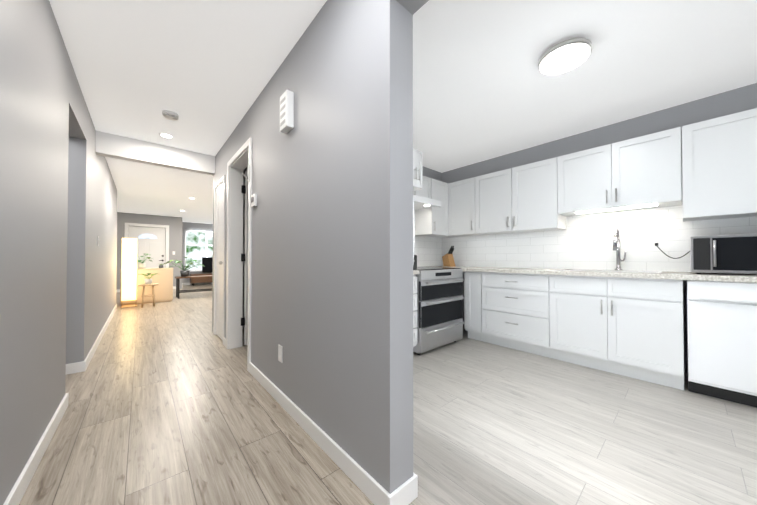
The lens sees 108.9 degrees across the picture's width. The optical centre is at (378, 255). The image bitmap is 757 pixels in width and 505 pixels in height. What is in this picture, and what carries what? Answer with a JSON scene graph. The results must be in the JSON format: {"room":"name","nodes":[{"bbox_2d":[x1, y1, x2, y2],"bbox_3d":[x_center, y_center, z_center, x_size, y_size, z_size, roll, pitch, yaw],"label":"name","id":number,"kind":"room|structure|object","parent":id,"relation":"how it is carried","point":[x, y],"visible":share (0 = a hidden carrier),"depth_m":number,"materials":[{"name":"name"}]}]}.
{"room":"kitchen and hallway","nodes":[
{"label":"kitchen and hallway","id":0,"kind":"room"},
{"bbox_2d":[0,0,116,504],"bbox_3d":[-1.887,-0.176,1.456,0.140,2.450,11.000,1,-1,-41],"label":"wall","id":1,"kind":"structure","parent":0,"point":[34,95],"depth_m":1.43,"materials":[{"name":"grey paint"}]},
{"bbox_2d":[3,394,67,504],"bbox_3d":[-0.190,0.982,-0.380,0.014,0.092,6.020,1,-1,-41],"label":"baseboard","id":2,"kind":"structure","parent":1,"relation":"attached to","point":[17,492],"depth_m":1.31,"materials":[{"name":"white wood"}]},
{"bbox_2d":[66,361,85,374],"bbox_3d":[-2.746,1.014,2.436,0.154,0.092,0.014,1,-1,-41],"label":"baseboard return","id":3,"kind":"object","parent":1,"relation":"attached to","point":[76,367],"visible":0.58,"depth_m":2.44,"materials":[{"name":"white wood"}]},
{"bbox_2d":[84,304,116,368],"bbox_3d":[-4.074,1.032,4.061,0.014,0.092,4.180,1,-1,-41],"label":"baseboard","id":4,"kind":"structure","parent":1,"relation":"attached to","point":[88,358],"depth_m":3.21,"materials":[{"name":"white wood"}]},
{"bbox_2d":[116,212,176,289],"bbox_3d":[-8.382,-0.104,7.958,3.950,2.450,0.140,1,-1,-41],"label":"wall","id":5,"kind":"structure","parent":0,"point":[171,221],"depth_m":8.73,"materials":[{"name":"grey paint"}]},
{"bbox_2d":[124,223,168,267],"bbox_3d":[-7.420,0.060,8.694,1.090,2.140,0.016,1,-1,-41],"label":"door frame","id":6,"kind":"structure","parent":5,"relation":"attached to","point":[127,225],"depth_m":8.93,"materials":[{"name":"white wood"}]},
{"bbox_2d":[129,226,165,267],"bbox_3d":[-7.443,0.101,8.720,0.902,2.034,0.095,1,-1,-41],"label":"door leaf","id":7,"kind":"structure","parent":5,"relation":"in","point":[151,241],"depth_m":8.77,"materials":[{"name":"white wood"}]},
{"bbox_2d":[96,130,214,175],"bbox_3d":[-2.739,-1.259,3.421,1.148,0.240,0.140,1,-1,-41],"label":"beam","id":8,"kind":"structure","parent":0,"point":[110,145],"depth_m":3.31,"materials":[{"name":"white paint"}]},
{"bbox_2d":[177,217,181,288],"bbox_3d":[-7.303,-0.083,9.831,0.140,2.450,1.540,1,-1,-41],"label":"wall","id":9,"kind":"structure","parent":0,"point":[179,238],"depth_m":9.25,"materials":[{"name":"grey paint"}]},
{"bbox_2d":[182,222,212,282],"bbox_3d":[-6.857,-0.068,11.151,2.550,2.450,0.140,1,-1,-41],"label":"wall","id":10,"kind":"structure","parent":0,"point":[198,226],"depth_m":10.58,"materials":[{"name":"grey paint"}]},
{"bbox_2d":[182,282,211,284],"bbox_3d":[-6.189,1.116,11.620,3.910,0.092,0.014,1,-1,-41],"label":"baseboard","id":11,"kind":"structure","parent":10,"relation":"attached to","point":[195,283],"depth_m":10.70,"materials":[{"name":"white"}]},
{"bbox_2d":[185,271,211,282],"bbox_3d":[-6.725,0.883,11.256,2.200,0.550,0.140,1,-1,-41],"label":"window sill","id":12,"kind":"structure","parent":10,"relation":"attached to","point":[187,280],"depth_m":10.65,"materials":[{"name":"grey paint"}]},
{"bbox_2d":[185,230,212,271],"bbox_3d":[-6.699,-0.177,11.238,2.240,1.630,0.120,1,-1,-41],"label":"window","id":13,"kind":"structure","parent":10,"relation":"in","point":[196,270],"depth_m":10.80,"materials":[{"name":"white"}]},
{"bbox_2d":[242,166,247,328],"bbox_3d":[-0.674,-0.134,5.214,4.058,2.450,0.140,1,-1,-41],"label":"wall","id":14,"kind":"structure","parent":0,"point":[245,169],"depth_m":3.98,"materials":[{"name":"grey paint"}]},
{"bbox_2d":[212,0,428,493],"bbox_3d":[-0.789,-0.169,2.157,0.140,2.450,4.590,1,-1,-41],"label":"wall","id":15,"kind":"structure","parent":0,"point":[332,261],"depth_m":1.36,"materials":[{"name":"grey paint"}]},
{"bbox_2d":[213,175,224,336],"bbox_3d":[-2.002,0.049,3.533,0.152,2.045,0.590,1,-1,-41],"label":"door frame","id":16,"kind":"structure","parent":15,"relation":"attached to","point":[217,184],"depth_m":3.67,"materials":[{"name":"white wood"}]},
{"bbox_2d":[216,182,223,339],"bbox_3d":[-2.051,0.069,3.490,0.092,1.982,0.512,1,-1,-41],"label":"closet door leaf","id":17,"kind":"structure","parent":15,"relation":"in","point":[219,283],"depth_m":3.54,"materials":[{"name":"white wood"}]},
{"bbox_2d":[226,137,251,371],"bbox_3d":[-1.406,-0.010,2.849,0.156,2.148,0.891,1,-1,-41],"label":"door frame","id":18,"kind":"structure","parent":15,"relation":"attached to","point":[234,282],"depth_m":3.11,"materials":[{"name":"white wood"}]},
{"bbox_2d":[241,171,247,344],"bbox_3d":[-1.416,0.029,3.507,0.035,2.062,0.790,0,-1,27],"label":"door leaf","id":19,"kind":"structure","parent":15,"relation":"in","point":[244,257],"depth_m":3.20,"materials":[{"name":"white wood"}]},
{"bbox_2d":[242,164,249,181],"bbox_3d":[-1.123,-0.699,2.378,0.079,0.145,0.212,1,-1,-41],"label":"door latch","id":20,"kind":"object","parent":15,"relation":"attached to","point":[248,178],"depth_m":2.47,"materials":[{"name":"white plastic"}]},
{"bbox_2d":[251,194,256,207],"bbox_3d":[-0.972,-0.441,2.203,0.079,0.107,0.131,1,-1,-41],"label":"thermostat","id":21,"kind":"object","parent":15,"relation":"attached to","point":[253,200],"depth_m":2.37,"materials":[{"name":"white plastic"}]},
{"bbox_2d":[278,344,282,362],"bbox_3d":[-0.704,0.701,1.937,0.008,0.116,0.072,1,-1,-41],"label":"outlet","id":22,"kind":"object","parent":15,"relation":"attached to","point":[280,353],"visible":1,"depth_m":1.93,"materials":[{"name":"white plastic"}]},
{"bbox_2d":[280,90,293,133],"bbox_3d":[-0.621,-0.967,1.828,0.052,0.240,0.120,1,-1,-41],"label":"door chime","id":23,"kind":"object","parent":15,"relation":"attached to","point":[286,111],"visible":1,"depth_m":1.79,"materials":[{"name":"white plastic"}]},
{"bbox_2d":[249,362,388,504],"bbox_3d":[-0.562,1.006,1.767,0.014,0.092,1.831,1,-1,-41],"label":"baseboard","id":24,"kind":"structure","parent":15,"relation":"attached to","point":[373,490],"depth_m":1.41,"materials":[{"name":"white wood"}]},
{"bbox_2d":[388,474,417,504],"bbox_3d":[0.103,0.999,1.123,0.168,0.092,0.014,1,-1,-41],"label":"baseboard","id":25,"kind":"structure","parent":15,"relation":"attached to","point":[406,493],"depth_m":1.13,"materials":[{"name":"white wood"}]},
{"bbox_2d":[19,284,756,504],"bbox_3d":[-3.026,1.137,4.896,8.600,0.100,18.300,1,-1,-41],"label":"floor","id":26,"kind":"structure","parent":0,"point":[173,402],"depth_m":1.59,"materials":[{"name":"brown wood"}]},
{"bbox_2d":[120,237,137,307],"bbox_3d":[-5.340,0.357,5.804,0.260,1.480,0.260,1,-1,-41],"label":"floor lamp","id":27,"kind":"object","parent":26,"relation":"on","point":[129,248],"visible":1,"depth_m":5.71,"materials":[{"name":"white paper"}]},
{"bbox_2d":[120,268,173,304],"bbox_3d":[-5.426,0.704,6.368,0.940,0.800,0.392,1,-1,-41],"label":"sideboard","id":28,"kind":"object","parent":26,"relation":"on","point":[163,289],"visible":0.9,"depth_m":6.32,"materials":[{"name":"beige wood"}]},
{"bbox_2d":[137,254,162,268],"bbox_3d":[-5.476,0.121,6.381,0.705,0.360,0.656,1,-1,-41],"label":"potted plant","id":29,"kind":"object","parent":28,"relation":"on","point":[142,265],"visible":0.85,"depth_m":6.26,"materials":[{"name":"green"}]},
{"bbox_2d":[138,283,158,307],"bbox_3d":[-4.975,0.859,5.852,0.340,0.481,0.340,1,-1,-41],"label":"stool","id":30,"kind":"object","parent":26,"relation":"on","point":[143,292],"visible":0.98,"depth_m":5.76,"materials":[{"name":"beige wood"}]},
{"bbox_2d":[138,273,157,283],"bbox_3d":[-4.984,0.495,5.871,0.398,0.241,0.388,1,-1,-41],"label":"potted plant","id":31,"kind":"object","parent":30,"relation":"on","point":[148,280],"visible":1,"depth_m":5.82,"materials":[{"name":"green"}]},
{"bbox_2d":[175,275,211,297],"bbox_3d":[-4.730,0.843,7.660,1.630,0.550,0.460,1,-1,-41],"label":"bench","id":32,"kind":"object","parent":26,"relation":"on","point":[178,290],"visible":0.58,"depth_m":7.27,"materials":[{"name":"brown wood"}]},
{"bbox_2d":[163,257,204,276],"bbox_3d":[-5.215,0.296,7.252,0.892,0.531,0.869,1,-1,-41],"label":"monstera plant","id":33,"kind":"object","parent":32,"relation":"on","point":[184,272],"visible":0.98,"depth_m":7.21,"materials":[{"name":"green plant"}]},
{"bbox_2d":[190,273,211,285],"bbox_3d":[-6.475,0.935,10.931,1.850,0.440,0.438,1,-1,-41],"label":"media console","id":34,"kind":"object","parent":26,"relation":"on","point":[200,280],"visible":0.48,"depth_m":10.37,"materials":[{"name":"brown wood"}]},
{"bbox_2d":[202,257,212,271],"bbox_3d":[-6.494,0.393,10.906,1.040,0.638,0.180,1,-1,-41],"label":"screen","id":35,"kind":"object","parent":34,"relation":"on","point":[207,262],"visible":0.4,"depth_m":10.66,"materials":[{"name":"black glass"}]},
{"bbox_2d":[413,198,414,263],"bbox_3d":[-0.335,0.194,2.415,0.808,1.730,1.134,1,-1,-41],"label":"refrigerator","id":36,"kind":"object","parent":26,"relation":"on","point":[413,230],"visible":0.15,"depth_m":2.22,"materials":[{"name":"white"}]},
{"bbox_2d":[413,274,417,346],"bbox_3d":[0.000,0.632,2.986,0.435,0.868,0.822,1,-1,-41],"label":"base cabinet","id":37,"kind":"object","parent":26,"relation":"on","point":[415,325],"depth_m":2.83,"materials":[{"name":"white wood"}]},
{"bbox_2d":[413,267,464,354],"bbox_3d":[0.489,0.605,3.373,0.794,0.930,0.882,1,-1,-41],"label":"range","id":38,"kind":"object","parent":26,"relation":"on","point":[440,297],"visible":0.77,"depth_m":3.02,"materials":[{"name":"silver metal"}]},
{"bbox_2d":[464,271,475,339],"bbox_3d":[1.404,0.639,3.585,0.597,0.868,0.235,1,-1,-41],"label":"base cabinet","id":39,"kind":"object","parent":26,"relation":"on","point":[469,277],"depth_m":3.42,"materials":[{"name":"white wood"}]},
{"bbox_2d":[476,272,575,359],"bbox_3d":[1.726,0.634,3.217,0.597,0.868,0.847,1,-1,-41],"label":"base cabinet","id":40,"kind":"object","parent":26,"relation":"on","point":[517,311],"depth_m":2.97,"materials":[{"name":"white wood"}]},
{"bbox_2d":[426,266,756,282],"bbox_3d":[2.429,0.236,2.322,0.724,0.184,5.028,1,-1,-41],"label":"countertop","id":41,"kind":"structure","parent":40,"relation":"on","point":[732,277],"depth_m":2.38,"materials":[{"name":"beige stone"}]},
{"bbox_2d":[413,255,416,269],"bbox_3d":[0.309,0.073,2.863,0.130,0.160,0.180,1,-1,-41],"label":"toaster","id":42,"kind":"object","parent":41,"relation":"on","point":[415,263],"visible":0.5,"depth_m":2.82,"materials":[{"name":"black plastic"}]},
{"bbox_2d":[442,246,455,266],"bbox_3d":[1.082,0.010,4.161,0.100,0.315,0.193,0,-1,-26],"label":"knife block","id":43,"kind":"object","parent":41,"relation":"on","point":[448,259],"visible":1,"depth_m":4.12,"materials":[{"name":"brown wood"}]},
{"bbox_2d":[613,228,625,269],"bbox_3d":[2.390,-0.062,2.690,0.228,0.418,0.092,1,-1,-41],"label":"kitchen faucet","id":44,"kind":"object","parent":41,"relation":"on","point":[616,242],"visible":1,"depth_m":2.73,"materials":[{"name":"silver metal"}]},
{"bbox_2d":[690,234,756,273],"bbox_3d":[2.791,-0.005,2.085,0.458,0.299,0.510,1,-1,-41],"label":"microwave","id":45,"kind":"object","parent":41,"relation":"on","point":[735,254],"visible":1,"depth_m":2.02,"materials":[{"name":"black metal"}]},
{"bbox_2d":[556,287,684,389],"bbox_3d":[2.261,0.704,2.604,0.597,0.715,0.898,1,-1,-41],"label":"base cabinet","id":46,"kind":"object","parent":26,"relation":"on","point":[631,327],"depth_m":2.33,"materials":[{"name":"white wood"}]},
{"bbox_2d":[687,280,756,407],"bbox_3d":[2.757,0.622,2.014,0.626,0.867,0.600,1,-1,-41],"label":"dishwasher","id":47,"kind":"object","parent":26,"relation":"on","point":[722,336],"visible":1,"depth_m":1.93,"materials":[{"name":"white metal"}]},
{"bbox_2d":[49,0,756,223],"bbox_3d":[-2.467,-1.420,4.285,8.600,0.100,16.600,1,-1,-41],"label":"ceiling","id":48,"kind":"structure","parent":0,"point":[484,88],"depth_m":2.02,"materials":[{"name":"white paint"}]},
{"bbox_2d":[159,133,172,137],"bbox_3d":[-2.439,-1.379,3.113,0.128,0.008,0.128,1,-1,-41],"label":"recessed light","id":49,"kind":"object","parent":48,"relation":"in","point":[165,135],"visible":1,"depth_m":3.10,"materials":[{"name":"white"}]},
{"bbox_2d":[162,110,178,120],"bbox_3d":[-2.031,-1.365,2.646,0.130,0.044,0.130,1,-1,-41],"label":"smoke detector","id":50,"kind":"object","parent":48,"relation":"attached to","point":[170,115],"visible":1,"depth_m":2.62,"materials":[{"name":"white plastic"}]},
{"bbox_2d":[538,37,591,74],"bbox_3d":[1.268,-1.357,1.851,0.300,0.077,0.300,1,-1,-41],"label":"kitchen ceiling light","id":51,"kind":"object","parent":48,"relation":"attached to","point":[565,56],"visible":1,"depth_m":1.80,"materials":[{"name":"white"}]},
{"bbox_2d":[423,166,441,266],"bbox_3d":[-0.064,-0.152,3.582,2.828,2.450,0.140,1,-1,-41],"label":"wall","id":52,"kind":"structure","parent":0,"point":[432,174],"depth_m":4.31,"materials":[{"name":"grey paint"}]},
{"bbox_2d":[413,148,422,190],"bbox_3d":[-0.309,-0.887,2.709,1.290,0.380,0.857,1,-1,-41],"label":"upper cabinet","id":53,"kind":"object","parent":52,"relation":"attached to","point":[417,171],"visible":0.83,"depth_m":2.75,"materials":[{"name":"white wood"}]},
{"bbox_2d":[413,176,432,198],"bbox_3d":[0.313,-0.897,3.592,0.800,0.340,0.348,1,-1,-41],"label":"upper cabinet","id":54,"kind":"object","parent":52,"relation":"attached to","point":[427,190],"depth_m":3.67,"materials":[{"name":"white wood"}]},
{"bbox_2d":[413,195,441,209],"bbox_3d":[0.369,-0.686,3.525,0.796,0.076,0.516,1,-1,-41],"label":"range hood","id":55,"kind":"object","parent":52,"relation":"attached to","point":[420,202],"visible":0.44,"depth_m":3.48,"materials":[{"name":"white metal"}]},
{"bbox_2d":[414,236,441,266],"bbox_3d":[0.298,-0.281,3.806,1.950,0.889,0.003,1,-1,-41],"label":"tile backsplash","id":56,"kind":"structure","parent":52,"relation":"attached to","point":[428,250],"depth_m":4.22,"materials":[{"name":"white tile"}]},
{"bbox_2d":[414,179,448,235],"bbox_3d":[0.785,-0.678,3.977,0.414,0.770,0.387,1,-1,-41],"label":"upper cabinet","id":57,"kind":"object","parent":52,"relation":"attached to","point":[432,221],"depth_m":3.86,"materials":[{"name":"white wood"}]},
{"bbox_2d":[442,83,756,372],"bbox_3d":[2.972,-0.166,2.365,0.140,2.450,5.970,1,-1,-41],"label":"wall","id":58,"kind":"structure","parent":0,"point":[740,99],"depth_m":2.73,"materials":[{"name":"grey paint"}]},
{"bbox_2d":[449,176,480,235],"bbox_3d":[1.286,-0.679,3.901,0.378,0.770,0.503,1,-1,-41],"label":"upper cabinet","id":59,"kind":"object","parent":58,"relation":"attached to","point":[464,195],"depth_m":3.79,"materials":[{"name":"white wood"}]},
{"bbox_2d":[481,155,567,234],"bbox_3d":[1.748,-0.684,3.412,0.327,0.770,1.089,1,-1,-41],"label":"upper cabinet","id":60,"kind":"object","parent":58,"relation":"attached to","point":[530,197],"depth_m":3.20,"materials":[{"name":"white wood"}]},
{"bbox_2d":[442,205,756,271],"bbox_3d":[2.702,-0.294,2.568,0.002,0.889,5.031,1,-1,-41],"label":"tile backsplash","id":61,"kind":"structure","parent":58,"relation":"attached to","point":[583,242],"depth_m":2.91,"materials":[{"name":"white tile"}]},
{"bbox_2d":[651,236,689,258],"bbox_3d":[2.714,-0.078,2.518,0.042,0.218,0.249,1,-1,-41],"label":"outlet","id":62,"kind":"object","parent":61,"relation":"attached to","point":[656,241],"visible":1,"depth_m":2.59,"materials":[{"name":"white plastic"}]},
{"bbox_2d":[565,126,684,215],"bbox_3d":[2.362,-0.767,2.710,0.327,0.620,0.898,1,-1,-41],"label":"upper cabinet","id":63,"kind":"object","parent":58,"relation":"attached to","point":[646,171],"depth_m":2.52,"materials":[{"name":"white wood"}]},
{"bbox_2d":[669,108,756,221],"bbox_3d":[2.854,-0.699,2.147,0.327,0.770,0.718,1,-1,-41],"label":"upper cabinet","id":64,"kind":"object","parent":58,"relation":"attached to","point":[703,170],"depth_m":2.12,"materials":[{"name":"white wood"}]},
{"label":"outside","id":65,"kind":"structure","parent":0,"visible":0},
{"bbox_2d":[186,231,212,269],"bbox_3d":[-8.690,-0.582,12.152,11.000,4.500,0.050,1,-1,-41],"label":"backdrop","id":66,"kind":"structure","parent":65,"point":[197,253],"depth_m":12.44,"materials":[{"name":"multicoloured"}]}
]}

